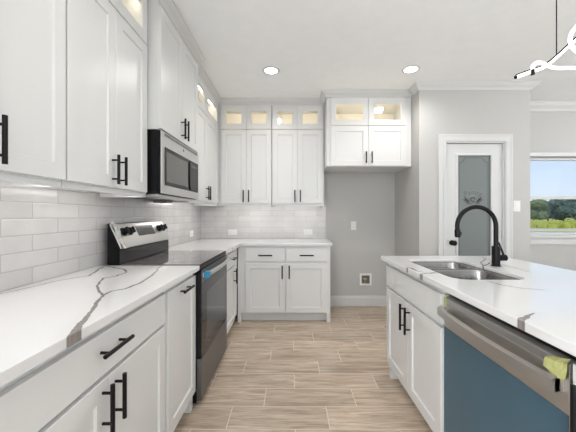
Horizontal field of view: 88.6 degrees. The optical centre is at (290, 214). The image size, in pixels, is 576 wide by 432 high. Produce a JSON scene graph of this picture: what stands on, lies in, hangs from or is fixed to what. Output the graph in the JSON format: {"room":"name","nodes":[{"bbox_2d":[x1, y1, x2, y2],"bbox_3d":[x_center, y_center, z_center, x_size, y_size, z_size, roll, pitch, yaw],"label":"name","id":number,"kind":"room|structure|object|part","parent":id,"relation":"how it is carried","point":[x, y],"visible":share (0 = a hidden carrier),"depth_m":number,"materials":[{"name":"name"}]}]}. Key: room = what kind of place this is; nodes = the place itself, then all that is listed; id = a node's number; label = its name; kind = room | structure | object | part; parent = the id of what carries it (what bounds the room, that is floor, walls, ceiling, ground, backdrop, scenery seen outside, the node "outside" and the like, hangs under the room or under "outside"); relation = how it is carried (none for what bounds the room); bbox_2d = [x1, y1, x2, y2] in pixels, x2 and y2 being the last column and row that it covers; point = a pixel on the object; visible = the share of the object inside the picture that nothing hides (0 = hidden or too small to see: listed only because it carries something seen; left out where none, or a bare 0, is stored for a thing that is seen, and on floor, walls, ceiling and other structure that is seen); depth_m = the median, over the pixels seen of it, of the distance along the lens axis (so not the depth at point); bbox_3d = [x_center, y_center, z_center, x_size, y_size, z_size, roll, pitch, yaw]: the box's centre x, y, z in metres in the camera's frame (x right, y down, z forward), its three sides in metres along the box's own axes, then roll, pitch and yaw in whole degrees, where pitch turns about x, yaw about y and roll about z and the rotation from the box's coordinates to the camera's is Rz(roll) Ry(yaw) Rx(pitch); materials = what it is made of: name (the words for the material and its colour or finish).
{"room":"kitchen","nodes":[
{"label":"kitchen","id":0,"kind":"room"},
{"bbox_2d":[174,306,432,431],"bbox_3d":[2.081,1.263,0.600,6.838,0.050,9.200,0,0,0],"label":"floor","id":1,"kind":"structure","parent":0,"point":[270,375],"depth_m":2.19,"materials":[{"name":"brown wood"}]},
{"bbox_2d":[0,293,164,431],"bbox_3d":[-0.893,0.796,0.995,0.644,0.881,0.896,0,0,0],"label":"base cabinet","id":2,"kind":"object","parent":1,"relation":"on","point":[112,379],"visible":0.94,"depth_m":0.95,"materials":[{"name":"white paint"}]},
{"bbox_3d":[-0.621,0.830,0.771,0.019,0.579,0.440,0,0,0],"label":"door","id":3,"kind":"part","parent":2,"relation":"part of","materials":[{"name":"white paint"}]},
{"bbox_3d":[-0.591,0.629,0.958,0.040,0.155,0.014,0,0,0],"label":"handle","id":4,"kind":"part","parent":2,"relation":"part of","materials":[{"name":"black metal"}]},
{"bbox_3d":[-0.591,0.445,1.000,0.040,0.014,0.161,0,0,0],"label":"handle","id":5,"kind":"part","parent":2,"relation":"part of","materials":[{"name":"black metal"}]},
{"bbox_3d":[-0.591,0.629,1.026,0.040,0.155,0.014,0,0,0],"label":"handle","id":6,"kind":"part","parent":2,"relation":"part of","materials":[{"name":"black metal"}]},
{"bbox_3d":[-0.621,0.830,1.217,0.019,0.579,0.444,0,0,0],"label":"door","id":7,"kind":"part","parent":2,"relation":"part of","materials":[{"name":"white paint"}]},
{"bbox_2d":[107,221,229,402],"bbox_3d":[-0.846,0.640,2.263,0.660,1.193,0.756,0,0,0],"label":"range","id":8,"kind":"object","parent":1,"relation":"on","point":[132,243],"visible":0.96,"depth_m":2.10,"materials":[{"name":"black metal"}]},
{"bbox_3d":[-1.111,0.112,1.984,0.058,0.064,0.060,0,0,0],"label":"knob","id":9,"kind":"part","parent":8,"relation":"part of","materials":[{"name":"black plastic"}]},
{"bbox_3d":[-1.111,0.112,2.062,0.058,0.064,0.060,0,0,0],"label":"knob","id":10,"kind":"part","parent":8,"relation":"part of","materials":[{"name":"black plastic"}]},
{"bbox_3d":[-1.122,0.141,2.263,0.080,0.161,0.754,0,0,0],"label":"control panel","id":11,"kind":"part","parent":8,"relation":"part of","materials":[{"name":"silver metal"}]},
{"bbox_3d":[-1.094,0.273,2.263,0.002,0.080,0.750,0,0,0],"label":"guard glass","id":12,"kind":"part","parent":8,"relation":"part of","materials":[{"name":"black glass"}]},
{"bbox_3d":[-1.111,0.112,2.517,0.058,0.064,0.060,0,0,0],"label":"knob","id":13,"kind":"part","parent":8,"relation":"part of","materials":[{"name":"black plastic"}]},
{"bbox_2d":[121,251,225,265],"bbox_3d":[-0.854,0.326,2.263,0.548,0.012,0.756,0,0,0],"label":"cooktop","id":14,"kind":"object","parent":8,"relation":"in","point":[201,258],"depth_m":2.15,"materials":[{"name":"black glass"}]},
{"bbox_2d":[193,255,229,402],"bbox_3d":[-0.846,0.770,2.263,0.660,0.875,0.756,0,0,0],"label":"oven","id":15,"kind":"object","parent":8,"relation":"in","point":[211,279],"depth_m":2.08,"materials":[{"name":"silver metal"}]},
{"bbox_3d":[-0.589,1.060,2.263,0.033,0.265,0.752,0,0,0],"label":"drawer","id":16,"kind":"part","parent":8,"relation":"part of","materials":[{"name":"silver metal"}]},
{"bbox_3d":[-0.593,0.343,2.263,0.025,0.020,0.750,0,0,0],"label":"vent trim","id":17,"kind":"part","parent":8,"relation":"part of","materials":[{"name":"black plastic"}]},
{"bbox_2d":[162,274,195,431],"bbox_3d":[-0.889,0.796,1.663,0.650,0.881,0.428,0,0,0],"label":"base cabinet","id":18,"kind":"object","parent":1,"relation":"on","point":[180,299],"visible":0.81,"depth_m":1.62,"materials":[{"name":"white paint"}]},
{"bbox_2d":[0,265,199,387],"bbox_3d":[-0.898,0.339,0.730,0.637,0.030,2.300,0,0,0],"label":"countertop","id":19,"kind":"structure","parent":18,"relation":"on","point":[40,320],"depth_m":1.05,"materials":[{"name":"stone"}]},
{"bbox_3d":[-0.584,0.420,1.665,0.040,0.014,0.150,0,0,0],"label":"handle","id":20,"kind":"part","parent":18,"relation":"part of","materials":[{"name":"black metal"}]},
{"bbox_3d":[-0.661,1.185,1.857,0.074,0.104,0.040,0,0,0],"label":"leg","id":21,"kind":"part","parent":18,"relation":"part of","materials":[{"name":"white paint"}]},
{"bbox_2d":[225,248,237,333],"bbox_3d":[-0.885,0.796,3.008,0.660,0.881,0.717,0,0,0],"label":"base cabinet","id":22,"kind":"object","parent":1,"relation":"on","point":[232,264],"visible":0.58,"depth_m":3.00,"materials":[{"name":"white paint"}]},
{"bbox_3d":[-0.605,0.830,2.897,0.019,0.579,0.487,0,0,0],"label":"door","id":23,"kind":"part","parent":22,"relation":"part of","materials":[{"name":"white paint"}]},
{"bbox_3d":[-0.605,0.455,2.897,0.019,0.140,0.487,0,0,0],"label":"drawer","id":24,"kind":"part","parent":22,"relation":"part of","materials":[{"name":"white paint"}]},
{"bbox_2d":[238,246,329,321],"bbox_3d":[-0.077,0.796,3.655,1.062,0.881,0.659,0,0,0],"label":"base cabinet","id":25,"kind":"object","parent":1,"relation":"on","point":[275,282],"visible":0.97,"depth_m":3.37,"materials":[{"name":"white paint"}]},
{"bbox_3d":[-0.588,1.185,3.422,0.040,0.104,0.074,0,0,0],"label":"leg","id":26,"kind":"part","parent":25,"relation":"part of","materials":[{"name":"white paint"}]},
{"bbox_2d":[168,239,331,253],"bbox_3d":[-0.371,0.339,3.317,1.691,0.030,1.340,0,0,0],"label":"countertop","id":27,"kind":"structure","parent":25,"relation":"on","point":[227,245],"depth_m":3.35,"materials":[{"name":"stone"}]},
{"bbox_3d":[-0.290,0.457,3.375,0.452,0.150,0.019,0,0,0],"label":"drawer","id":28,"kind":"part","parent":25,"relation":"part of","materials":[{"name":"white paint"}]},
{"bbox_3d":[-0.290,0.837,3.375,0.452,0.566,0.019,0,0,0],"label":"door","id":29,"kind":"part","parent":25,"relation":"part of","materials":[{"name":"white paint"}]},
{"bbox_3d":[0.179,0.457,3.375,0.462,0.150,0.019,0,0,0],"label":"drawer","id":30,"kind":"part","parent":25,"relation":"part of","materials":[{"name":"white paint"}]},
{"bbox_3d":[0.179,0.837,3.375,0.462,0.566,0.019,0,0,0],"label":"door","id":31,"kind":"part","parent":25,"relation":"part of","materials":[{"name":"white paint"}]},
{"bbox_3d":[0.433,1.185,3.422,0.040,0.104,0.074,0,0,0],"label":"leg","id":32,"kind":"part","parent":25,"relation":"part of","materials":[{"name":"white paint"}]},
{"bbox_2d":[386,264,448,431],"bbox_3d":[1.016,0.796,1.849,0.648,0.881,0.822,0,0,0],"label":"base cabinet","id":33,"kind":"object","parent":1,"relation":"on","point":[414,328],"visible":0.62,"depth_m":1.72,"materials":[{"name":"white paint"}]},
{"bbox_3d":[0.789,1.185,2.240,0.074,0.104,0.040,0,0,0],"label":"leg","id":34,"kind":"part","parent":33,"relation":"part of","materials":[{"name":"white paint"}]},
{"bbox_3d":[0.742,0.837,2.055,0.019,0.566,0.406,0,0,0],"label":"door","id":35,"kind":"part","parent":33,"relation":"part of","materials":[{"name":"white paint"}]},
{"bbox_3d":[0.712,0.655,1.889,0.040,0.165,0.014,0,0,0],"label":"handle","id":36,"kind":"part","parent":33,"relation":"part of","materials":[{"name":"black metal"}]},
{"bbox_3d":[0.712,0.655,1.811,0.040,0.165,0.014,0,0,0],"label":"handle","id":37,"kind":"part","parent":33,"relation":"part of","materials":[{"name":"black metal"}]},
{"bbox_3d":[0.742,0.837,1.645,0.019,0.566,0.406,0,0,0],"label":"door","id":38,"kind":"part","parent":33,"relation":"part of","materials":[{"name":"white paint"}]},
{"bbox_2d":[381,256,575,356],"bbox_3d":[1.170,0.339,1.268,0.928,0.030,2.097,0,0,0],"label":"countertop","id":39,"kind":"structure","parent":33,"relation":"on","point":[542,304],"depth_m":1.23,"materials":[{"name":"stone"}]},
{"bbox_2d":[412,262,520,279],"bbox_3d":[1.014,0.439,1.796,0.381,0.202,0.655,0,0,0],"label":"sink","id":40,"kind":"object","parent":39,"relation":"in","point":[457,270],"visible":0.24,"depth_m":1.83,"materials":[{"name":"silver metal"}]},
{"bbox_3d":[1.014,0.441,1.986,0.369,0.198,0.263,0,0,0],"label":"bowl","id":41,"kind":"part","parent":40,"relation":"part of","materials":[{"name":"silver metal"}]},
{"bbox_3d":[1.014,0.441,1.655,0.369,0.198,0.360,0,0,0],"label":"bowl","id":42,"kind":"part","parent":40,"relation":"part of","materials":[{"name":"silver metal"}]},
{"bbox_2d":[454,205,507,266],"bbox_3d":[1.193,0.131,1.858,0.322,0.385,0.057,0,0,0],"label":"faucet","id":43,"kind":"object","parent":39,"relation":"on","point":[496,249],"visible":1,"depth_m":1.85,"materials":[{"name":"black metal"}]},
{"bbox_3d":[1.170,0.069,1.858,0.271,0.261,0.027,0,0,0],"label":"spout","id":44,"kind":"part","parent":43,"relation":"part of","materials":[{"name":"black metal"}]},
{"bbox_3d":[1.328,0.231,1.858,0.052,0.119,0.039,0,0,0],"label":"lever handle","id":45,"kind":"part","parent":43,"relation":"part of","materials":[{"name":"black metal"}]},
{"bbox_2d":[437,294,575,431],"bbox_3d":[1.007,0.803,1.107,0.646,0.867,0.649,0,0,0],"label":"dishwasher","id":46,"kind":"object","parent":1,"relation":"on","point":[499,376],"visible":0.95,"depth_m":1.05,"materials":[{"name":"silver metal"}]},
{"bbox_3d":[0.713,0.463,1.111,0.058,0.044,0.623,0,0,0],"label":"handle","id":47,"kind":"part","parent":46,"relation":"part of","materials":[{"name":"silver metal"}]},
{"bbox_2d":[570,364,575,431],"bbox_3d":[1.016,0.796,0.536,0.648,0.881,0.469,0,0,0],"label":"base cabinet","id":48,"kind":"object","parent":1,"relation":"on","point":[572,386],"visible":1,"depth_m":0.72,"materials":[{"name":"white paint"}]},
{"bbox_3d":[0.742,0.754,0.536,0.019,0.732,0.462,0,0,0],"label":"door","id":49,"kind":"part","parent":48,"relation":"part of","materials":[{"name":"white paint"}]},
{"bbox_2d":[237,173,394,305],"bbox_3d":[0.042,-0.098,4.055,2.759,2.672,0.120,0,0,0],"label":"wall","id":50,"kind":"structure","parent":0,"point":[367,199],"depth_m":4.00,"materials":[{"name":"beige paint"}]},
{"bbox_2d":[228,230,236,234],"bbox_3d":[-0.786,0.238,3.982,0.118,0.072,0.008,0,0,0],"label":"outlet","id":51,"kind":"object","parent":50,"relation":"attached to","point":[230,232],"visible":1,"depth_m":3.98,"materials":[{"name":"white plastic"}]},
{"bbox_2d":[218,105,271,205],"bbox_3d":[-0.577,-0.772,3.807,0.673,1.324,0.354,0,0,0],"label":"upper cabinet","id":52,"kind":"object","parent":50,"relation":"attached to","point":[244,131],"visible":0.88,"depth_m":3.68,"materials":[{"name":"white paint"}]},
{"bbox_3d":[-0.711,-1.210,3.680,0.311,0.292,0.019,0,0,0],"label":"glass door","id":53,"kind":"part","parent":52,"relation":"part of","materials":[{"name":"white paint"}]},
{"bbox_3d":[-0.711,-0.598,3.680,0.311,0.916,0.019,0,0,0],"label":"door","id":54,"kind":"part","parent":52,"relation":"part of","materials":[{"name":"white paint"}]},
{"bbox_3d":[-0.577,-0.122,3.832,0.673,0.024,0.283,0,0,0],"label":"light rail","id":55,"kind":"part","parent":52,"relation":"part of","materials":[{"name":"white paint"}]},
{"bbox_3d":[-0.397,-1.210,3.680,0.311,0.292,0.019,0,0,0],"label":"glass door","id":56,"kind":"part","parent":52,"relation":"part of","materials":[{"name":"white paint"}]},
{"bbox_3d":[-0.397,-0.598,3.680,0.311,0.916,0.019,0,0,0],"label":"door","id":57,"kind":"part","parent":52,"relation":"part of","materials":[{"name":"white paint"}]},
{"bbox_2d":[201,198,325,238],"bbox_3d":[-0.371,0.051,3.991,1.694,0.546,0.008,0,0,0],"label":"backsplash","id":58,"kind":"structure","parent":50,"relation":"attached to","point":[250,222],"depth_m":3.99,"materials":[{"name":"tile"}]},
{"bbox_2d":[272,105,323,205],"bbox_3d":[0.089,-0.772,3.807,0.649,1.324,0.354,0,0,0],"label":"upper cabinet","id":59,"kind":"object","parent":50,"relation":"attached to","point":[297,130],"visible":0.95,"depth_m":3.68,"materials":[{"name":"white paint"}]},
{"bbox_3d":[-0.073,-1.210,3.680,0.310,0.292,0.019,0,0,0],"label":"glass door","id":60,"kind":"part","parent":59,"relation":"part of","materials":[{"name":"white paint"}]},
{"bbox_3d":[-0.073,-0.598,3.680,0.310,0.916,0.019,0,0,0],"label":"door","id":61,"kind":"part","parent":59,"relation":"part of","materials":[{"name":"white paint"}]},
{"bbox_3d":[0.089,-0.122,3.832,0.649,0.024,0.283,0,0,0],"label":"light rail","id":62,"kind":"part","parent":59,"relation":"part of","materials":[{"name":"white paint"}]},
{"bbox_3d":[0.240,-1.210,3.680,0.310,0.292,0.019,0,0,0],"label":"glass door","id":63,"kind":"part","parent":59,"relation":"part of","materials":[{"name":"white paint"}]},
{"bbox_3d":[0.240,-0.598,3.680,0.310,0.916,0.019,0,0,0],"label":"door","id":64,"kind":"part","parent":59,"relation":"part of","materials":[{"name":"white paint"}]},
{"bbox_2d":[304,229,311,234],"bbox_3d":[0.232,0.236,3.982,0.118,0.072,0.008,0,0,0],"label":"outlet","id":65,"kind":"object","parent":50,"relation":"attached to","point":[306,231],"visible":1,"depth_m":3.98,"materials":[{"name":"white plastic"}]},
{"bbox_2d":[351,221,355,229],"bbox_3d":[0.850,0.150,3.990,0.070,0.115,0.008,0,0,0],"label":"outlet","id":66,"kind":"object","parent":50,"relation":"attached to","point":[353,223],"visible":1,"depth_m":3.99,"materials":[{"name":"white plastic"}]},
{"bbox_2d":[330,296,385,305],"bbox_3d":[0.936,1.167,3.988,0.920,0.140,0.014,0,0,0],"label":"baseboard","id":67,"kind":"structure","parent":50,"relation":"attached to","point":[334,300],"depth_m":3.98,"materials":[{"name":"white paint"}]},
{"bbox_2d":[360,274,371,284],"bbox_3d":[1.012,0.878,3.989,0.160,0.160,0.018,0,0,0],"label":"water valve box","id":68,"kind":"object","parent":50,"relation":"attached to","point":[365,279],"visible":1,"depth_m":3.99,"materials":[{"name":"white plastic"}]},
{"bbox_2d":[324,98,410,172],"bbox_3d":[0.914,-0.998,3.688,0.987,0.872,0.607,0,0,0],"label":"upper cabinet","id":69,"kind":"object","parent":50,"relation":"attached to","point":[362,135],"visible":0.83,"depth_m":3.43,"materials":[{"name":"white paint"}]},
{"bbox_3d":[0.684,-1.197,3.435,0.436,0.318,0.019,0,0,0],"label":"glass door","id":70,"kind":"part","parent":69,"relation":"part of","materials":[{"name":"white paint"}]},
{"bbox_3d":[0.684,-0.799,3.435,0.436,0.462,0.019,0,0,0],"label":"door","id":71,"kind":"part","parent":69,"relation":"part of","materials":[{"name":"white paint"}]},
{"bbox_3d":[1.123,-1.197,3.435,0.436,0.318,0.019,0,0,0],"label":"glass door","id":72,"kind":"part","parent":69,"relation":"part of","materials":[{"name":"white paint"}]},
{"bbox_3d":[1.123,-0.799,3.435,0.436,0.462,0.019,0,0,0],"label":"door","id":73,"kind":"part","parent":69,"relation":"part of","materials":[{"name":"white paint"}]},
{"bbox_2d":[174,0,575,100],"bbox_3d":[2.141,-1.494,0.540,6.958,0.120,9.320,0,0,0],"label":"ceiling","id":74,"kind":"structure","parent":0,"point":[315,45],"depth_m":2.46,"materials":[{"name":"paint"}]},
{"bbox_2d":[262,66,279,74],"bbox_3d":[-0.196,-1.431,2.935,0.174,0.007,0.174,0,0,0],"label":"recessed light","id":75,"kind":"object","parent":74,"relation":"in","point":[270,70],"visible":1,"depth_m":2.93,"materials":[{"name":"white paint"}]},
{"bbox_2d":[402,65,420,73],"bbox_3d":[1.185,-1.431,2.910,0.174,0.007,0.174,0,0,0],"label":"recessed light","id":76,"kind":"object","parent":74,"relation":"in","point":[409,69],"visible":1,"depth_m":2.91,"materials":[{"name":"white paint"}]},
{"bbox_2d":[514,0,575,78],"bbox_3d":[1.306,-1.011,1.325,0.675,0.846,0.182,0,0,-4],"label":"pendant light","id":77,"kind":"object","parent":74,"relation":"hanging from","point":[571,41],"visible":1,"depth_m":1.28,"materials":[{"name":"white metal"}]},
{"bbox_2d":[395,94,414,255],"bbox_3d":[1.461,-0.098,4.125,0.100,2.672,1.550,0,0,0],"label":"wall","id":78,"kind":"structure","parent":0,"point":[404,179],"depth_m":3.60,"materials":[{"name":"beige paint"}]},
{"bbox_2d":[158,0,411,104],"bbox_3d":[0.245,-1.400,2.095,2.328,0.068,3.190,0,0,0],"label":"trim","id":79,"kind":"structure","parent":78,"relation":"attached to","point":[172,11],"depth_m":3.40,"materials":[{"name":"white paint"}]},
{"bbox_2d":[415,90,529,261],"bbox_3d":[2.021,-0.098,3.295,1.219,2.672,0.110,0,0,0],"label":"wall","id":80,"kind":"structure","parent":0,"point":[437,112],"depth_m":3.24,"materials":[{"name":"beige paint"}]},
{"bbox_2d":[408,81,541,94],"bbox_3d":[2.021,-1.400,3.496,1.354,0.068,0.648,0,0,0],"label":"trim","id":81,"kind":"structure","parent":80,"relation":"attached to","point":[418,85],"depth_m":3.20,"materials":[{"name":"white paint"}]},
{"bbox_2d":[438,134,512,258],"bbox_3d":[2.022,0.179,3.268,0.809,2.117,0.163,0,0,0],"label":"door","id":82,"kind":"structure","parent":80,"relation":"in","point":[474,169],"depth_m":3.26,"materials":[{"name":"white paint"}]},
{"bbox_3d":[1.762,0.311,3.227,0.096,0.060,0.082,0,0,0],"label":"handle","id":83,"kind":"part","parent":82,"relation":"part of","materials":[{"name":"black metal"}]},
{"bbox_3d":[2.028,0.187,3.275,0.386,1.700,0.006,0,0,0],"label":"frosted glass","id":84,"kind":"part","parent":82,"relation":"part of","materials":[{"name":"grey glass"}]},
{"bbox_2d":[513,201,519,211],"bbox_3d":[2.480,-0.092,3.235,0.075,0.118,0.010,0,0,0],"label":"light switch","id":85,"kind":"object","parent":80,"relation":"attached to","point":[516,204],"visible":1,"depth_m":3.23,"materials":[{"name":"white plastic"}]},
{"bbox_2d":[530,111,575,270],"bbox_3d":[4.125,-0.098,3.890,2.990,2.672,0.140,0,0,0],"label":"wall","id":86,"kind":"structure","parent":0,"point":[550,131],"depth_m":3.82,"materials":[{"name":"beige paint"}]},
{"bbox_2d":[530,153,575,244],"bbox_3d":[3.850,-0.207,3.853,1.920,1.187,0.155,0,0,0],"label":"window","id":87,"kind":"structure","parent":86,"relation":"in","point":[536,238],"depth_m":3.81,"materials":[{"name":"white paint"}]},
{"bbox_3d":[3.850,0.285,3.828,1.920,0.029,0.105,0,0,0],"label":"sill","id":88,"kind":"part","parent":87,"relation":"part of","materials":[{"name":"white paint"}]},
{"bbox_3d":[3.850,-0.775,3.812,1.880,0.050,0.016,0,0,0],"label":"head casing","id":89,"kind":"part","parent":87,"relation":"part of","materials":[{"name":"white paint"}]},
{"bbox_2d":[530,101,575,110],"bbox_3d":[4.100,-1.385,3.777,2.800,0.098,0.083,0,0,0],"label":"trim","id":90,"kind":"structure","parent":86,"relation":"attached to","point":[534,105],"depth_m":3.77,"materials":[{"name":"white paint"}]},
{"bbox_3d":[-1.282,-0.098,-0.002,0.112,2.672,8.235,0,0,0],"label":"wall","id":91,"kind":"structure","parent":0,"visible":0},
{"bbox_2d":[0,0,65,186],"bbox_3d":[-1.038,-0.772,0.851,0.356,1.324,0.663,0,0,0],"label":"upper cabinet","id":92,"kind":"object","parent":91,"relation":"attached to","point":[32,32],"visible":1,"depth_m":1.04,"materials":[{"name":"white paint"}]},
{"bbox_3d":[-0.880,-0.227,0.895,0.040,0.148,0.014,0,0,0],"label":"handle","id":93,"kind":"part","parent":92,"relation":"part of","materials":[{"name":"black metal"}]},
{"bbox_3d":[-1.062,-0.121,0.851,0.284,0.022,0.663,0,0,0],"label":"light rail","id":94,"kind":"part","parent":92,"relation":"part of","materials":[{"name":"white paint"}]},
{"bbox_2d":[0,0,146,196],"bbox_3d":[-1.038,-0.772,1.532,0.356,1.324,0.685,0,0,0],"label":"upper cabinet","id":95,"kind":"object","parent":91,"relation":"attached to","point":[106,40],"visible":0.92,"depth_m":1.46,"materials":[{"name":"white paint"}]},
{"bbox_3d":[-1.062,-0.121,1.532,0.284,0.022,0.685,0,0,0],"label":"light rail","id":96,"kind":"part","parent":95,"relation":"part of","materials":[{"name":"white paint"}]},
{"bbox_3d":[-0.910,-0.597,1.355,0.019,0.918,0.328,0,0,0],"label":"door","id":97,"kind":"part","parent":95,"relation":"part of","materials":[{"name":"white paint"}]},
{"bbox_3d":[-0.910,-1.210,1.355,0.019,0.292,0.328,0,0,0],"label":"glass door","id":98,"kind":"part","parent":95,"relation":"part of","materials":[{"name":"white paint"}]},
{"bbox_3d":[-0.880,-0.227,1.487,0.040,0.148,0.014,0,0,0],"label":"handle","id":99,"kind":"part","parent":95,"relation":"part of","materials":[{"name":"black metal"}]},
{"bbox_3d":[-0.880,-0.227,1.554,0.040,0.148,0.014,0,0,0],"label":"handle","id":100,"kind":"part","parent":95,"relation":"part of","materials":[{"name":"black metal"}]},
{"bbox_3d":[-0.910,-1.210,1.686,0.019,0.292,0.328,0,0,0],"label":"glass door","id":101,"kind":"part","parent":95,"relation":"part of","materials":[{"name":"white paint"}]},
{"bbox_3d":[-0.910,-0.597,1.686,0.019,0.918,0.328,0,0,0],"label":"door","id":102,"kind":"part","parent":95,"relation":"part of","materials":[{"name":"white paint"}]},
{"bbox_2d":[0,188,200,291],"bbox_3d":[-1.222,0.108,1.772,0.008,0.660,4.444,0,0,0],"label":"backsplash","id":103,"kind":"structure","parent":91,"relation":"attached to","point":[46,233],"depth_m":1.57,"materials":[{"name":"tile"}]},
{"bbox_2d":[147,0,197,152],"bbox_3d":[-1.002,-0.990,2.261,0.428,0.888,0.760,0,0,0],"label":"upper cabinet","id":104,"kind":"object","parent":91,"relation":"attached to","point":[172,70],"visible":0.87,"depth_m":2.04,"materials":[{"name":"white paint"}]},
{"bbox_2d":[123,129,198,202],"bbox_3d":[-1.014,-0.322,2.261,0.398,0.444,0.762,0,0,0],"label":"microwave","id":105,"kind":"object","parent":104,"relation":"attached to","point":[172,167],"visible":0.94,"depth_m":2.04,"materials":[{"name":"silver metal"}]},
{"bbox_3d":[-1.023,-0.127,2.260,0.326,0.014,0.720,0,0,0],"label":"underside plate","id":106,"kind":"part","parent":105,"relation":"part of","materials":[{"name":"silver metal"}]},
{"bbox_3d":[-0.840,-0.338,2.261,0.018,0.404,0.762,0,0,0],"label":"door","id":107,"kind":"part","parent":105,"relation":"part of","materials":[{"name":"silver metal"}]},
{"bbox_3d":[-0.824,-0.318,2.273,0.003,0.252,0.683,0,0,0],"label":"door glass","id":108,"kind":"part","parent":105,"relation":"part of","materials":[{"name":"grey glass"}]},
{"bbox_3d":[-0.820,-0.320,2.490,0.005,0.228,0.190,0,0,0],"label":"control panel","id":109,"kind":"part","parent":105,"relation":"part of","materials":[{"name":"black plastic"}]},
{"bbox_3d":[-0.818,-0.320,2.490,0.007,0.238,0.200,0,0,0],"label":"panel trim","id":110,"kind":"part","parent":105,"relation":"part of","materials":[{"name":"black metal"}]},
{"bbox_3d":[-0.838,-0.945,2.071,0.019,0.785,0.377,0,0,0],"label":"door","id":111,"kind":"part","parent":104,"relation":"part of","materials":[{"name":"white paint"}]},
{"bbox_3d":[-0.808,-0.647,2.228,0.040,0.154,0.014,0,0,0],"label":"handle","id":112,"kind":"part","parent":104,"relation":"part of","materials":[{"name":"black metal"}]},
{"bbox_3d":[-0.808,-0.647,2.295,0.040,0.154,0.014,0,0,0],"label":"handle","id":113,"kind":"part","parent":104,"relation":"part of","materials":[{"name":"black metal"}]},
{"bbox_3d":[-0.838,-0.945,2.451,0.019,0.785,0.377,0,0,0],"label":"door","id":114,"kind":"part","parent":104,"relation":"part of","materials":[{"name":"white paint"}]},
{"bbox_2d":[173,76,217,205],"bbox_3d":[-1.038,-0.772,3.168,0.356,1.324,1.037,0,0,0],"label":"upper cabinet","id":115,"kind":"object","parent":91,"relation":"attached to","point":[207,106],"visible":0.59,"depth_m":3.19,"materials":[{"name":"white paint"}]},
{"bbox_3d":[-1.062,-0.122,3.168,0.284,0.024,1.037,0,0,0],"label":"light rail","id":116,"kind":"part","parent":115,"relation":"part of","materials":[{"name":"white paint"}]},
{"bbox_3d":[-0.910,-0.598,2.903,0.019,0.916,0.504,0,0,0],"label":"door","id":117,"kind":"part","parent":115,"relation":"part of","materials":[{"name":"white paint"}]},
{"bbox_3d":[-0.910,-1.210,2.903,0.019,0.292,0.504,0,0,0],"label":"glass door","id":118,"kind":"part","parent":115,"relation":"part of","materials":[{"name":"white paint"}]},
{"bbox_3d":[-0.880,-0.229,3.123,0.040,0.148,0.014,0,0,0],"label":"handle","id":119,"kind":"part","parent":115,"relation":"part of","materials":[{"name":"black metal"}]},
{"bbox_3d":[-0.910,-0.598,3.411,0.019,0.916,0.504,0,0,0],"label":"door","id":120,"kind":"part","parent":115,"relation":"part of","materials":[{"name":"white paint"}]},
{"bbox_3d":[-0.910,-1.210,3.411,0.019,0.292,0.504,0,0,0],"label":"glass door","id":121,"kind":"part","parent":115,"relation":"part of","materials":[{"name":"white paint"}]},
{"label":"outside","id":122,"kind":"structure","parent":0,"visible":0},
{"bbox_2d":[530,218,575,231],"bbox_3d":[40.000,1.408,82.750,200.000,0.100,154.500,0,0,0],"label":"ground","id":123,"kind":"structure","parent":122,"point":[566,218],"depth_m":28.81,"materials":[{"name":"green plant"}]},
{"bbox_2d":[530,199,548,219],"bbox_3d":[42.907,-0.714,51.832,4.247,4.160,4.601,0,0,-16],"label":"tree","id":124,"kind":"object","parent":123,"relation":"on","point":[537,206],"visible":0.65,"depth_m":50.58,"materials":[{"name":"green plant"}]},
{"bbox_2d":[544,201,550,220],"bbox_3d":[53.166,-0.739,60.929,4.800,4.211,4.865,0,0,19],"label":"tree","id":125,"kind":"object","parent":123,"relation":"on","point":[547,202],"visible":0.12,"depth_m":59.63,"materials":[{"name":"green plant"}]},
{"bbox_2d":[530,229,575,230],"bbox_3d":[36.400,1.347,26.990,92.800,0.019,10.303,0,0,0],"label":"path","id":126,"kind":"structure","parent":123,"relation":"on","point":[530,229],"depth_m":25.65,"materials":[{"name":"white concrete"}]},
{"bbox_2d":[530,220,575,227],"bbox_3d":[36.433,1.097,41.611,40.011,0.518,14.162,0,0,-42],"label":"weeds","id":127,"kind":"object","parent":123,"relation":"on","point":[533,223],"visible":0.53,"depth_m":31.19,"materials":[{"name":"green plant"}]},
{"bbox_2d":[546,199,575,220],"bbox_3d":[48.515,-0.821,52.426,4.754,4.375,4.579,0,0,35],"label":"tree","id":128,"kind":"object","parent":123,"relation":"on","point":[559,210],"visible":0.99,"depth_m":51.65,"materials":[{"name":"green plant"}]},
{"bbox_2d":[563,199,575,217],"bbox_3d":[58.674,-1.150,60.586,5.741,5.037,5.818,0,0,-9],"label":"tree","id":129,"kind":"object","parent":123,"relation":"on","point":[563,199],"visible":0.1,"depth_m":61.25,"materials":[{"name":"green plant"}]}
]}

